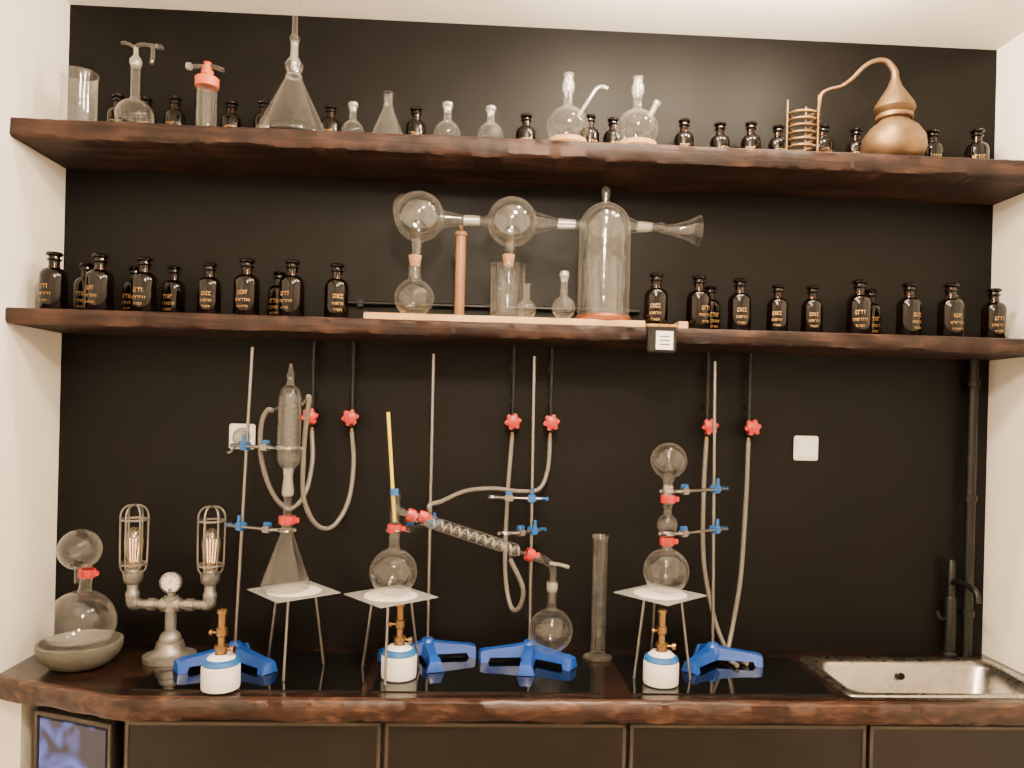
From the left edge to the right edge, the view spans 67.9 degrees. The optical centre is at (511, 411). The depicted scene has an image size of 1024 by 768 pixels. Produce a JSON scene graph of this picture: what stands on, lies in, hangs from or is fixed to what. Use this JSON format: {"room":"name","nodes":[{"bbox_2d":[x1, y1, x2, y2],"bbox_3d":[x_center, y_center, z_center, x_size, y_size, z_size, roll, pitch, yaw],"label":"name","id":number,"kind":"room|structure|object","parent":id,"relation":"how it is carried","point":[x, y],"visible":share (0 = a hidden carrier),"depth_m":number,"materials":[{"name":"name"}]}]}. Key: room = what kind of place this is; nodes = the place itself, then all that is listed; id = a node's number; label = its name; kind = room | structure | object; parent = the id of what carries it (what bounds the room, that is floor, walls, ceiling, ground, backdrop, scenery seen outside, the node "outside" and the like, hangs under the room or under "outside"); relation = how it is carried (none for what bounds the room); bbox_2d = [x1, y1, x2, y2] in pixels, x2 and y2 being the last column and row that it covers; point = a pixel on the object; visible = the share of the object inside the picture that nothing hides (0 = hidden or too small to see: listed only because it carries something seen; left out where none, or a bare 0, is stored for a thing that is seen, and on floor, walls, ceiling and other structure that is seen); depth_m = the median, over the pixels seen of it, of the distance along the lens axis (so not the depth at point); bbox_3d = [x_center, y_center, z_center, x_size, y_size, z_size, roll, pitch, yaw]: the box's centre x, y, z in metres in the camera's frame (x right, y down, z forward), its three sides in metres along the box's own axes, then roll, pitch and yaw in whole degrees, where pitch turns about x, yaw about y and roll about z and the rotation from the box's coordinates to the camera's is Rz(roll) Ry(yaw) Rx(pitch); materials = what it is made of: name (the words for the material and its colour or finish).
{"room":"laboratory","nodes":[
{"label":"laboratory","id":0,"kind":"room"},
{"bbox_2d":[0,699,36,767],"bbox_3d":[-1.496,1.256,2.379,0.068,0.834,0.280,1,0,-3],"label":"wall partition","id":1,"kind":"structure","parent":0,"point":[16,720],"depth_m":2.24,"materials":[{"name":"beige paint"}]},
{"bbox_2d":[0,0,69,672],"bbox_3d":[-1.462,0.158,0.432,0.100,3.030,4.200,1,0,-3],"label":"wall","id":2,"kind":"structure","parent":0,"point":[34,34],"depth_m":2.34,"materials":[{"name":"beige paint"}]},
{"bbox_2d":[54,5,996,767],"bbox_3d":[0.079,0.197,2.657,3.389,3.030,0.100,1,0,-3],"label":"wall","id":3,"kind":"structure","parent":0,"point":[848,549],"depth_m":2.60,"materials":[{"name":"black paint"}]},
{"bbox_2d":[227,424,255,453],"bbox_3d":[-0.908,0.090,2.527,0.090,0.101,0.065,1,0,-3],"label":"power socket","id":4,"kind":"object","parent":3,"relation":"attached to","point":[236,431],"visible":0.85,"depth_m":2.55,"materials":[{"name":"white plastic"}]},
{"bbox_2d":[301,340,318,429],"bbox_3d":[-0.664,-0.087,2.529,0.056,0.305,0.080,1,0,-3],"label":"tap","id":5,"kind":"object","parent":3,"relation":"attached to","point":[313,416],"visible":0.77,"depth_m":2.54,"materials":[{"name":"red plastic"}]},
{"bbox_2d":[341,341,358,431],"bbox_3d":[-0.533,-0.084,2.535,0.056,0.305,0.080,1,0,-3],"label":"tap","id":6,"kind":"object","parent":3,"relation":"attached to","point":[350,417],"visible":1,"depth_m":2.54,"materials":[{"name":"red plastic"}]},
{"bbox_2d":[349,299,639,314],"bbox_3d":[-0.068,-0.357,2.587,1.010,0.026,0.019,1,0,-3],"label":"gas pipe","id":7,"kind":"object","parent":3,"relation":"attached to","point":[359,302],"visible":0.89,"depth_m":2.58,"materials":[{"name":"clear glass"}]},
{"bbox_2d":[505,346,521,435],"bbox_3d":[0.005,-0.070,2.560,0.056,0.305,0.080,1,0,-3],"label":"tap","id":8,"kind":"object","parent":3,"relation":"attached to","point":[513,421],"visible":1,"depth_m":2.57,"materials":[{"name":"red plastic"}]},
{"bbox_2d":[503,435,525,612],"bbox_3d":[0.007,0.363,2.483,0.060,0.567,0.198,1,0,-8],"label":"hose","id":9,"kind":"object","parent":8,"relation":"attached to","point":[511,444],"visible":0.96,"depth_m":2.51,"materials":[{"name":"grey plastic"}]},
{"bbox_2d":[5,307,1023,360],"bbox_3d":[0.100,-0.243,2.451,3.187,0.049,0.312,1,0,-3],"label":"wooden shelf","id":10,"kind":"object","parent":3,"relation":"attached to","point":[69,321],"visible":0.95,"depth_m":2.33,"materials":[{"name":"brown wood"}]},
{"bbox_2d":[38,251,68,308],"bbox_3d":[-1.403,-0.398,2.327,0.078,0.184,0.079,1,0,15],"label":"bottle","id":11,"kind":"object","parent":10,"relation":"on","point":[53,280],"visible":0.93,"depth_m":2.30,"materials":[{"name":"orange glass"}]},
{"bbox_2d":[73,263,93,309],"bbox_3d":[-1.369,-0.392,2.443,0.069,0.173,0.070,1,0,-4],"label":"bottle","id":12,"kind":"object","parent":10,"relation":"on","point":[79,284],"visible":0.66,"depth_m":2.41,"materials":[{"name":"orange glass"}]},
{"bbox_2d":[85,253,113,310],"bbox_3d":[-1.269,-0.395,2.340,0.078,0.184,0.079,1,0,19],"label":"bottle","id":13,"kind":"object","parent":10,"relation":"on","point":[99,284],"visible":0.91,"depth_m":2.31,"materials":[{"name":"orange glass"}]},
{"bbox_2d":[122,266,138,310],"bbox_3d":[-1.217,-0.384,2.450,0.069,0.166,0.070,1,0,12],"label":"bottle","id":14,"kind":"object","parent":10,"relation":"on","point":[126,291],"visible":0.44,"depth_m":2.42,"materials":[{"name":"orange glass"}]},
{"bbox_2d":[130,256,157,311],"bbox_3d":[-1.134,-0.389,2.344,0.076,0.178,0.076,1,0,4],"label":"bottle","id":15,"kind":"object","parent":10,"relation":"on","point":[144,284],"visible":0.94,"depth_m":2.32,"materials":[{"name":"orange glass"}]},
{"bbox_2d":[162,266,185,312],"bbox_3d":[-1.092,-0.385,2.456,0.069,0.173,0.070,1,0,12],"label":"bottle","id":16,"kind":"object","parent":10,"relation":"on","point":[173,290],"visible":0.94,"depth_m":2.43,"materials":[{"name":"orange glass"}]},
{"bbox_2d":[197,262,221,313],"bbox_3d":[-0.933,-0.377,2.344,0.069,0.166,0.070,1,0,-3],"label":"bottle","id":17,"kind":"object","parent":10,"relation":"on","point":[209,287],"visible":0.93,"depth_m":2.32,"materials":[{"name":"orange glass"}]},
{"bbox_2d":[233,258,259,314],"bbox_3d":[-0.820,-0.383,2.349,0.078,0.182,0.078,1,0,1],"label":"bottle","id":18,"kind":"object","parent":10,"relation":"on","point":[246,289],"visible":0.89,"depth_m":2.32,"materials":[{"name":"orange glass"}]},
{"bbox_2d":[267,271,285,315],"bbox_3d":[-0.758,-0.373,2.471,0.069,0.166,0.070,1,0,7],"label":"bottle","id":19,"kind":"object","parent":10,"relation":"on","point":[273,292],"visible":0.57,"depth_m":2.44,"materials":[{"name":"orange glass"}]},
{"bbox_2d":[278,259,304,315],"bbox_3d":[-0.682,-0.380,2.356,0.078,0.184,0.079,1,0,18],"label":"bottle","id":20,"kind":"object","parent":10,"relation":"on","point":[291,285],"visible":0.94,"depth_m":2.33,"materials":[{"name":"orange glass"}]},
{"bbox_2d":[324,263,348,317],"bbox_3d":[-0.546,-0.373,2.370,0.074,0.178,0.075,1,0,-19],"label":"bottle","id":21,"kind":"object","parent":10,"relation":"on","point":[336,296],"visible":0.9,"depth_m":2.34,"materials":[{"name":"orange glass"}]},
{"bbox_2d":[364,189,699,327],"bbox_3d":[0.074,-0.497,2.416,1.048,0.457,0.180,1,0,-3],"label":"apparatus","id":22,"kind":"object","parent":10,"relation":"on","point":[606,319],"visible":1,"depth_m":2.36,"materials":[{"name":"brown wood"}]},
{"bbox_2d":[643,273,667,324],"bbox_3d":[0.456,-0.350,2.411,0.076,0.182,0.076,1,0,12],"label":"bottle","id":23,"kind":"object","parent":10,"relation":"on","point":[656,297],"visible":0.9,"depth_m":2.38,"materials":[{"name":"orange glass"}]},
{"bbox_2d":[645,324,677,352],"bbox_3d":[0.451,-0.222,2.292,0.094,0.084,0.036,1,0,-3],"label":"box","id":24,"kind":"object","parent":10,"relation":"attached to","point":[660,338],"visible":1,"depth_m":2.28,"materials":[{"name":"grey plastic"}]},
{"bbox_2d":[686,275,710,328],"bbox_3d":[0.596,-0.346,2.427,0.076,0.180,0.077,1,0,-26],"label":"bottle","id":25,"kind":"object","parent":10,"relation":"on","point":[698,301],"visible":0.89,"depth_m":2.40,"materials":[{"name":"orange glass"}]},
{"bbox_2d":[704,286,720,328],"bbox_3d":[0.660,-0.337,2.538,0.069,0.166,0.070,1,0,-9],"label":"bottle","id":26,"kind":"object","parent":10,"relation":"on","point":[715,305],"visible":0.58,"depth_m":2.51,"materials":[{"name":"black glass"}]},
{"bbox_2d":[727,278,751,329],"bbox_3d":[0.728,-0.339,2.433,0.072,0.174,0.073,1,0,3],"label":"bottle","id":27,"kind":"object","parent":10,"relation":"on","point":[739,303],"visible":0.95,"depth_m":2.40,"materials":[{"name":"orange glass"}]},
{"bbox_2d":[766,285,788,330],"bbox_3d":[0.855,-0.329,2.447,0.067,0.160,0.067,1,0,21],"label":"bottle","id":28,"kind":"object","parent":10,"relation":"on","point":[777,307],"visible":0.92,"depth_m":2.42,"materials":[{"name":"black glass"}]},
{"bbox_2d":[800,286,822,331],"bbox_3d":[0.967,-0.326,2.450,0.067,0.160,0.067,1,0,8],"label":"bottle","id":29,"kind":"object","parent":10,"relation":"on","point":[812,307],"visible":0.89,"depth_m":2.42,"materials":[{"name":"black glass"}]},
{"bbox_2d":[845,279,871,333],"bbox_3d":[1.115,-0.334,2.442,0.077,0.182,0.078,1,0,17],"label":"bottle","id":30,"kind":"object","parent":10,"relation":"on","point":[858,305],"visible":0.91,"depth_m":2.41,"materials":[{"name":"orange glass"}]},
{"bbox_2d":[865,289,880,333],"bbox_3d":[1.208,-0.327,2.564,0.069,0.173,0.070,1,0,0],"label":"bottle","id":31,"kind":"object","parent":10,"relation":"on","point":[876,309],"visible":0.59,"depth_m":2.53,"materials":[{"name":"black glass"}]},
{"bbox_2d":[895,283,921,334],"bbox_3d":[1.281,-0.327,2.453,0.074,0.178,0.075,1,0,-19],"label":"bottle","id":32,"kind":"object","parent":10,"relation":"on","point":[908,308],"visible":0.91,"depth_m":2.43,"materials":[{"name":"orange glass"}]},
{"bbox_2d":[936,283,963,336],"bbox_3d":[1.418,-0.325,2.457,0.077,0.180,0.078,1,0,-7],"label":"bottle","id":33,"kind":"object","parent":10,"relation":"on","point":[950,310],"visible":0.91,"depth_m":2.43,"materials":[{"name":"orange glass"}]},
{"bbox_2d":[980,288,1006,337],"bbox_3d":[1.568,-0.317,2.473,0.072,0.171,0.073,1,0,4],"label":"bottle","id":34,"kind":"object","parent":10,"relation":"on","point":[993,324],"visible":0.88,"depth_m":2.45,"materials":[{"name":"orange glass"}]},
{"bbox_2d":[9,117,1023,204],"bbox_3d":[0.114,-0.795,2.451,3.187,0.060,0.312,1,0,-3],"label":"wooden shelf","id":35,"kind":"object","parent":3,"relation":"attached to","point":[71,144],"visible":1,"depth_m":2.36,"materials":[{"name":"brown wood"}]},
{"bbox_2d":[59,68,99,120],"bbox_3d":[-1.319,-0.948,2.315,0.107,0.172,0.107,1,0,42],"label":"glass beaker","id":36,"kind":"object","parent":35,"relation":"on","point":[59,68],"visible":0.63,"depth_m":2.30,"materials":[{"name":"glass"}]},
{"bbox_2d":[107,93,129,121],"bbox_3d":[-1.273,-0.944,2.457,0.066,0.165,0.067,1,0,-7],"label":"bottle","id":37,"kind":"object","parent":35,"relation":"on","point":[121,115],"visible":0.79,"depth_m":2.44,"materials":[{"name":"orange glass"}]},
{"bbox_2d":[134,96,156,122],"bbox_3d":[-1.187,-0.938,2.461,0.066,0.158,0.067,1,0,-1],"label":"bottle","id":38,"kind":"object","parent":35,"relation":"on","point":[144,115],"visible":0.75,"depth_m":2.44,"materials":[{"name":"orange glass"}]},
{"bbox_2d":[164,95,185,124],"bbox_3d":[-1.094,-0.939,2.465,0.066,0.165,0.067,1,0,6],"label":"bottle","id":39,"kind":"object","parent":35,"relation":"on","point":[173,115],"visible":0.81,"depth_m":2.44,"materials":[{"name":"orange glass"}]},
{"bbox_2d":[185,61,219,123],"bbox_3d":[-0.947,-0.966,2.342,0.116,0.226,0.072,1,0,-3],"label":"bottle","id":40,"kind":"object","parent":35,"relation":"on","point":[206,81],"depth_m":2.33,"materials":[{"name":"clear glass"}]},
{"bbox_2d":[220,100,241,126],"bbox_3d":[-0.914,-0.931,2.473,0.066,0.158,0.067,1,0,-16],"label":"bottle","id":41,"kind":"object","parent":35,"relation":"on","point":[229,119],"visible":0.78,"depth_m":2.45,"materials":[{"name":"orange glass"}]},
{"bbox_2d":[253,99,274,127],"bbox_3d":[-0.809,-0.932,2.478,0.066,0.165,0.067,1,0,-12],"label":"bottle","id":42,"kind":"object","parent":35,"relation":"on","point":[267,121],"visible":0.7,"depth_m":2.46,"materials":[{"name":"orange glass"}]},
{"bbox_2d":[256,3,324,130],"bbox_3d":[-0.681,-1.065,2.374,0.220,0.437,0.220,1,0,-3],"label":"flask","id":43,"kind":"object","parent":35,"relation":"on","point":[297,3],"visible":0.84,"depth_m":2.37,"materials":[{"name":"clear glass"}]},
{"bbox_2d":[320,104,340,130],"bbox_3d":[-0.594,-0.923,2.488,0.066,0.158,0.067,1,0,9],"label":"bottle","id":44,"kind":"object","parent":35,"relation":"on","point":[329,123],"visible":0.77,"depth_m":2.47,"materials":[{"name":"orange glass"}]},
{"bbox_2d":[406,106,425,134],"bbox_3d":[-0.317,-0.919,2.501,0.066,0.165,0.067,1,0,-6],"label":"bottle","id":45,"kind":"object","parent":35,"relation":"on","point":[415,126],"visible":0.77,"depth_m":2.48,"materials":[{"name":"orange glass"}]},
{"bbox_2d":[516,113,535,139],"bbox_3d":[0.046,-0.907,2.518,0.066,0.158,0.067,1,0,-4],"label":"bottle","id":46,"kind":"object","parent":35,"relation":"on","point":[525,131],"visible":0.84,"depth_m":2.50,"materials":[{"name":"orange glass"}]},
{"bbox_2d":[546,75,605,141],"bbox_3d":[0.196,-0.942,2.374,0.178,0.237,0.132,1,0,27],"label":"flask","id":47,"kind":"object","parent":35,"relation":"on","point":[563,137],"visible":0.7,"depth_m":2.33,"materials":[{"name":"glass"}]},
{"bbox_2d":[580,114,598,141],"bbox_3d":[0.258,-0.905,2.528,0.066,0.165,0.067,1,0,-20],"label":"bottle","id":48,"kind":"object","parent":35,"relation":"on","point":[592,135],"visible":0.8,"depth_m":2.51,"materials":[{"name":"orange glass"}]},
{"bbox_2d":[603,117,622,142],"bbox_3d":[0.336,-0.899,2.532,0.066,0.158,0.067,1,0,-13],"label":"bottle","id":49,"kind":"object","parent":35,"relation":"on","point":[610,136],"visible":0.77,"depth_m":2.51,"materials":[{"name":"orange glass"}]},
{"bbox_2d":[616,79,660,143],"bbox_3d":[0.395,-0.937,2.395,0.133,0.237,0.132,1,0,-3],"label":"flask","id":50,"kind":"object","parent":35,"relation":"on","point":[638,140],"visible":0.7,"depth_m":2.34,"materials":[{"name":"glass"}]},
{"bbox_2d":[674,118,693,145],"bbox_3d":[0.575,-0.897,2.543,0.066,0.165,0.067,1,0,7],"label":"bottle","id":51,"kind":"object","parent":35,"relation":"on","point":[684,137],"visible":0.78,"depth_m":2.52,"materials":[{"name":"orange glass"}]},
{"bbox_2d":[710,122,729,147],"bbox_3d":[0.697,-0.890,2.549,0.066,0.158,0.067,1,0,-25],"label":"bottle","id":52,"kind":"object","parent":35,"relation":"on","point":[721,140],"visible":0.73,"depth_m":2.53,"materials":[{"name":"orange glass"}]},
{"bbox_2d":[740,121,760,148],"bbox_3d":[0.802,-0.891,2.554,0.066,0.165,0.067,1,0,15],"label":"bottle","id":53,"kind":"object","parent":35,"relation":"on","point":[750,140],"visible":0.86,"depth_m":2.53,"materials":[{"name":"orange glass"}]},
{"bbox_2d":[768,124,785,149],"bbox_3d":[0.896,-0.885,2.558,0.066,0.158,0.067,1,0,1],"label":"bottle","id":54,"kind":"object","parent":35,"relation":"on","point":[778,142],"visible":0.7,"depth_m":2.54,"materials":[{"name":"orange glass"}]},
{"bbox_2d":[812,124,833,151],"bbox_3d":[1.050,-0.885,2.566,0.066,0.165,0.067,1,0,-14],"label":"bottle","id":55,"kind":"object","parent":35,"relation":"on","point":[825,142],"visible":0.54,"depth_m":2.54,"materials":[{"name":"orange glass"}]},
{"bbox_2d":[845,128,862,152],"bbox_3d":[1.163,-0.878,2.571,0.066,0.158,0.067,1,0,13],"label":"bottle","id":56,"kind":"object","parent":35,"relation":"on","point":[854,146],"visible":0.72,"depth_m":2.56,"materials":[{"name":"black glass"}]},
{"bbox_2d":[786,58,927,155],"bbox_3d":[1.102,-0.970,2.438,0.452,0.339,0.196,1,0,-3],"label":"copper alembic","id":57,"kind":"object","parent":35,"relation":"on","point":[895,132],"visible":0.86,"depth_m":2.39,"materials":[{"name":"brown metal"}]},
{"bbox_2d":[924,129,942,156],"bbox_3d":[1.429,-0.875,2.583,0.066,0.165,0.067,1,0,-2],"label":"bottle","id":58,"kind":"object","parent":35,"relation":"on","point":[934,148],"visible":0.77,"depth_m":2.56,"materials":[{"name":"black glass"}]},
{"bbox_2d":[964,128,988,158],"bbox_3d":[1.585,-0.876,2.591,0.073,0.174,0.074,1,0,18],"label":"bottle","id":59,"kind":"object","parent":35,"relation":"on","point":[977,148],"visible":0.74,"depth_m":2.57,"materials":[{"name":"black glass"}]},
{"bbox_2d":[543,347,559,435],"bbox_3d":[0.134,-0.067,2.566,0.056,0.305,0.080,1,0,-3],"label":"tap","id":60,"kind":"object","parent":3,"relation":"attached to","point":[551,422],"visible":1,"depth_m":2.57,"materials":[{"name":"red plastic"}]},
{"bbox_2d":[427,436,551,511],"bbox_3d":[-0.072,0.194,2.471,0.466,0.234,0.071,1,0,-31],"label":"hose","id":61,"kind":"object","parent":60,"relation":"attached to","point":[549,444],"visible":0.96,"depth_m":2.51,"materials":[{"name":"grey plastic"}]},
{"bbox_2d":[701,352,718,439],"bbox_3d":[0.671,-0.053,2.591,0.056,0.305,0.080,1,0,-3],"label":"tap","id":62,"kind":"object","parent":3,"relation":"attached to","point":[707,423],"visible":0.84,"depth_m":2.60,"materials":[{"name":"red plastic"}]},
{"bbox_2d":[701,440,748,665],"bbox_3d":[0.718,0.462,2.543,0.187,0.728,0.045,1,0,43],"label":"hose","id":63,"kind":"object","parent":62,"relation":"attached to","point":[706,442],"visible":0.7,"depth_m":2.58,"materials":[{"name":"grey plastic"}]},
{"bbox_2d":[744,353,761,440],"bbox_3d":[0.817,-0.050,2.598,0.056,0.305,0.080,1,0,-3],"label":"tap","id":64,"kind":"object","parent":3,"relation":"attached to","point":[751,427],"visible":1,"depth_m":2.60,"materials":[{"name":"red plastic"}]},
{"bbox_2d":[726,441,750,667],"bbox_3d":[0.750,0.462,2.539,0.056,0.727,0.189,1,0,23],"label":"hose","id":65,"kind":"object","parent":64,"relation":"attached to","point":[748,443],"visible":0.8,"depth_m":2.59,"materials":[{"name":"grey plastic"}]},
{"bbox_2d":[793,436,817,460],"bbox_3d":[1.022,0.126,2.642,0.085,0.085,0.016,1,0,-3],"label":"light switch","id":66,"kind":"object","parent":3,"relation":"attached to","point":[805,447],"visible":1,"depth_m":2.63,"materials":[{"name":"white plastic"}]},
{"bbox_2d":[958,359,979,657],"bbox_3d":[1.591,0.333,2.649,0.044,1.032,0.056,1,0,-3],"label":"drain pipe","id":67,"kind":"object","parent":3,"relation":"attached to","point":[972,383],"visible":1,"depth_m":2.63,"materials":[{"name":"black metal"}]},
{"bbox_2d":[66,0,1023,49],"bbox_3d":[0.219,-1.365,0.509,3.389,0.100,4.400,1,0,-3],"label":"ceiling","id":68,"kind":"structure","parent":0,"point":[967,24],"depth_m":2.51,"materials":[{"name":"paint"}]},
{"bbox_2d":[982,32,1023,673],"bbox_3d":[1.822,0.241,0.586,0.100,3.030,4.200,1,0,-3],"label":"wall","id":69,"kind":"structure","parent":0,"point":[1003,591],"depth_m":2.59,"materials":[{"name":"beige paint"}]},
{"bbox_3d":[0.140,1.764,0.509,3.389,0.100,4.400,1,0,-3],"label":"floor","id":70,"kind":"structure","parent":0,"visible":0},
{"bbox_2d":[33,706,120,767],"bbox_3d":[-1.271,1.276,2.204,0.300,0.805,0.035,1,0,18],"label":"picture frame","id":71,"kind":"object","parent":70,"relation":"on","point":[62,738],"visible":0.93,"depth_m":2.19,"materials":[{"name":"black wood"}]},
{"bbox_2d":[124,719,1023,767],"bbox_3d":[0.283,1.302,2.207,2.758,0.832,0.090,1,0,-3],"label":"base cabinet","id":72,"kind":"object","parent":70,"relation":"on","point":[198,743],"visible":0.84,"depth_m":2.17,"materials":[{"name":"wood"}]},
{"bbox_2d":[0,644,1023,725],"bbox_3d":[0.076,0.846,2.365,3.187,0.068,0.483,1,0,-3],"label":"countertop","id":73,"kind":"structure","parent":72,"relation":"on","point":[104,691],"depth_m":2.16,"materials":[{"name":"brown wood"}]},
{"bbox_2d":[34,529,123,671],"bbox_3d":[-1.318,0.568,2.326,0.238,0.417,0.238,1,0,-3],"label":"flask","id":74,"kind":"object","parent":73,"relation":"on","point":[83,650],"visible":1,"depth_m":2.29,"materials":[{"name":"clear glass"}]},
{"bbox_2d":[131,650,375,691],"bbox_3d":[-0.760,0.789,2.328,0.640,0.003,0.350,1,0,-3],"label":"plate","id":75,"kind":"object","parent":73,"relation":"on","point":[305,671],"visible":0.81,"depth_m":2.27,"materials":[{"name":"black glass"}]},
{"bbox_2d":[119,504,225,666],"bbox_3d":[-1.078,0.538,2.408,0.324,0.488,0.160,1,0,-3],"label":"lamp","id":76,"kind":"object","parent":75,"relation":"on","point":[170,646],"visible":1,"depth_m":2.39,"materials":[{"name":"silver metal"}]},
{"bbox_2d":[200,608,240,693],"bbox_3d":[-0.826,0.674,2.159,0.106,0.224,0.106,1,0,-3],"label":"burner","id":77,"kind":"object","parent":75,"relation":"on","point":[221,670],"visible":1,"depth_m":2.13,"materials":[{"name":"white metal"}]},
{"bbox_2d":[173,347,277,675],"bbox_3d":[-0.860,0.289,2.368,0.315,0.990,0.211,1,0,-3],"label":"stand","id":78,"kind":"object","parent":75,"relation":"on","point":[265,665],"visible":0.76,"depth_m":2.37,"materials":[{"name":"blue metal"}]},
{"bbox_2d":[225,515,295,532],"bbox_3d":[-0.784,0.349,2.366,0.248,0.048,0.057,1,0,23],"label":"clamp","id":79,"kind":"object","parent":78,"relation":"attached to","point":[267,527],"visible":1,"depth_m":2.35,"materials":[{"name":"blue metal"}]},
{"bbox_2d":[230,435,303,450],"bbox_3d":[-0.768,0.098,2.364,0.254,0.048,0.088,1,0,24],"label":"clamp","id":80,"kind":"object","parent":78,"relation":"attached to","point":[265,446],"visible":0.99,"depth_m":2.35,"materials":[{"name":"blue metal"}]},
{"bbox_2d":[247,580,340,680],"bbox_3d":[-0.671,0.666,2.327,0.205,0.246,0.205,1,0,-43],"label":"tripod","id":81,"kind":"object","parent":75,"relation":"on","point":[290,593],"visible":0.94,"depth_m":2.31,"materials":[{"name":"metal"}]},
{"bbox_2d":[260,368,309,591],"bbox_3d":[-0.685,0.197,2.326,0.146,0.690,0.146,1,0,-3],"label":"apparatus","id":82,"kind":"object","parent":81,"relation":"on","point":[282,519],"visible":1,"depth_m":2.32,"materials":[{"name":"clear glass"}]},
{"bbox_2d":[258,407,314,510],"bbox_3d":[-0.709,0.150,2.432,0.070,0.329,0.242,1,0,31],"label":"hose","id":83,"kind":"object","parent":82,"relation":"attached to","point":[267,410],"visible":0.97,"depth_m":2.39,"materials":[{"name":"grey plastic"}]},
{"bbox_2d":[300,394,355,530],"bbox_3d":[-0.598,0.165,2.444,0.067,0.437,0.252,1,0,26],"label":"hose","id":84,"kind":"object","parent":82,"relation":"attached to","point":[314,522],"visible":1,"depth_m":2.40,"materials":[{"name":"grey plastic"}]},
{"bbox_2d":[371,653,599,693],"bbox_3d":[-0.082,0.806,2.360,0.658,0.003,0.350,1,0,-3],"label":"plate","id":85,"kind":"object","parent":73,"relation":"on","point":[462,673],"visible":0.76,"depth_m":2.29,"materials":[{"name":"black glass"}]},
{"bbox_2d":[344,585,437,684],"bbox_3d":[-0.372,0.676,2.316,0.205,0.242,0.205,1,0,-43],"label":"tripod","id":86,"kind":"object","parent":85,"relation":"on","point":[372,597],"visible":1,"depth_m":2.31,"materials":[{"name":"metal"}]},
{"bbox_2d":[369,412,572,652],"bbox_3d":[-0.114,0.384,2.381,0.651,0.754,0.144,1,0,-15],"label":"apparatus","id":87,"kind":"object","parent":86,"relation":"on","point":[422,516],"visible":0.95,"depth_m":2.31,"materials":[{"name":"clear glass"}]},
{"bbox_2d":[381,604,416,682],"bbox_3d":[-0.338,0.686,2.288,0.106,0.224,0.106,1,0,-3],"label":"burner","id":88,"kind":"object","parent":85,"relation":"on","point":[402,657],"visible":0.93,"depth_m":2.26,"materials":[{"name":"white metal"}]},
{"bbox_2d":[377,354,476,672],"bbox_3d":[-0.247,0.305,2.424,0.322,0.990,0.191,1,0,-16],"label":"stand","id":89,"kind":"object","parent":85,"relation":"on","point":[428,647],"visible":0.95,"depth_m":2.48,"materials":[{"name":"blue metal"}]},
{"bbox_2d":[386,513,443,532],"bbox_3d":[-0.305,0.351,2.416,0.053,0.048,0.266,1,0,28],"label":"clamp","id":90,"kind":"object","parent":89,"relation":"attached to","point":[410,527],"visible":0.67,"depth_m":2.42,"materials":[{"name":"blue metal"}]},
{"bbox_2d":[478,356,576,675],"bbox_3d":[0.045,0.312,2.427,0.305,0.990,0.187,1,0,33],"label":"stand","id":91,"kind":"object","parent":85,"relation":"on","point":[528,652],"visible":0.96,"depth_m":2.46,"materials":[{"name":"blue metal"}]},
{"bbox_2d":[488,488,548,502],"bbox_3d":[0.019,0.270,2.480,0.200,0.048,0.042,1,0,6],"label":"clamp","id":92,"kind":"object","parent":91,"relation":"attached to","point":[531,498],"visible":1,"depth_m":2.47,"materials":[{"name":"blue plastic"}]},
{"bbox_2d":[498,520,546,535],"bbox_3d":[0.035,0.375,2.456,0.191,0.048,0.047,1,0,-44],"label":"clamp","id":93,"kind":"object","parent":91,"relation":"attached to","point":[532,530],"visible":1,"depth_m":2.43,"materials":[{"name":"blue plastic"}]},
{"bbox_2d":[610,655,834,695],"bbox_3d":[0.640,0.825,2.394,0.605,0.003,0.350,1,0,-3],"label":"cooktop","id":94,"kind":"object","parent":73,"relation":"on","point":[779,675],"visible":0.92,"depth_m":2.34,"materials":[{"name":"black glass"}]},
{"bbox_2d":[614,583,706,679],"bbox_3d":[0.460,0.691,2.375,0.205,0.254,0.205,1,0,-43],"label":"tripod","id":95,"kind":"object","parent":94,"relation":"on","point":[645,593],"visible":0.94,"depth_m":2.34,"materials":[{"name":"metal"}]},
{"bbox_2d":[643,443,688,593],"bbox_3d":[0.486,0.330,2.376,0.142,0.468,0.142,1,0,-3],"label":"apparatus","id":96,"kind":"object","parent":95,"relation":"on","point":[665,498],"visible":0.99,"depth_m":2.36,"materials":[{"name":"clear glass"}]},
{"bbox_2d":[643,608,678,688],"bbox_3d":[0.450,0.706,2.289,0.106,0.224,0.106,1,0,-3],"label":"burner","id":97,"kind":"object","parent":94,"relation":"on","point":[660,665],"visible":1,"depth_m":2.26,"materials":[{"name":"white metal"}]},
{"bbox_2d":[681,361,763,674],"bbox_3d":[0.697,0.329,2.454,0.230,0.990,0.238,1,0,25],"label":"stand","id":98,"kind":"object","parent":94,"relation":"on","point":[704,654],"visible":0.98,"depth_m":2.49,"materials":[{"name":"blue metal"}]},
{"bbox_2d":[658,519,727,536],"bbox_3d":[0.589,0.373,2.453,0.298,0.048,0.053,1,0,-37],"label":"clamp","id":99,"kind":"object","parent":98,"relation":"attached to","point":[715,529],"visible":1,"depth_m":2.42,"materials":[{"name":"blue metal"}]},
{"bbox_2d":[659,478,728,494],"bbox_3d":[0.591,0.240,2.453,0.296,0.048,0.053,1,0,-37],"label":"clamp","id":100,"kind":"object","parent":98,"relation":"attached to","point":[684,490],"visible":1,"depth_m":2.43,"materials":[{"name":"blue plastic"}]},
{"bbox_2d":[800,656,1023,697],"bbox_3d":[1.305,0.920,2.420,0.664,0.166,0.360,1,0,-3],"label":"stainless steel sink","id":101,"kind":"object","parent":73,"relation":"in","point":[916,677],"visible":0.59,"depth_m":2.55,"materials":[{"name":"silver metal"}]},
{"bbox_2d":[936,559,980,657],"bbox_3d":[1.511,0.680,2.576,0.082,0.336,0.180,1,0,-3],"label":"tap","id":102,"kind":"object","parent":73,"relation":"on","point":[949,618],"visible":1,"depth_m":2.63,"materials":[{"name":"black metal"}]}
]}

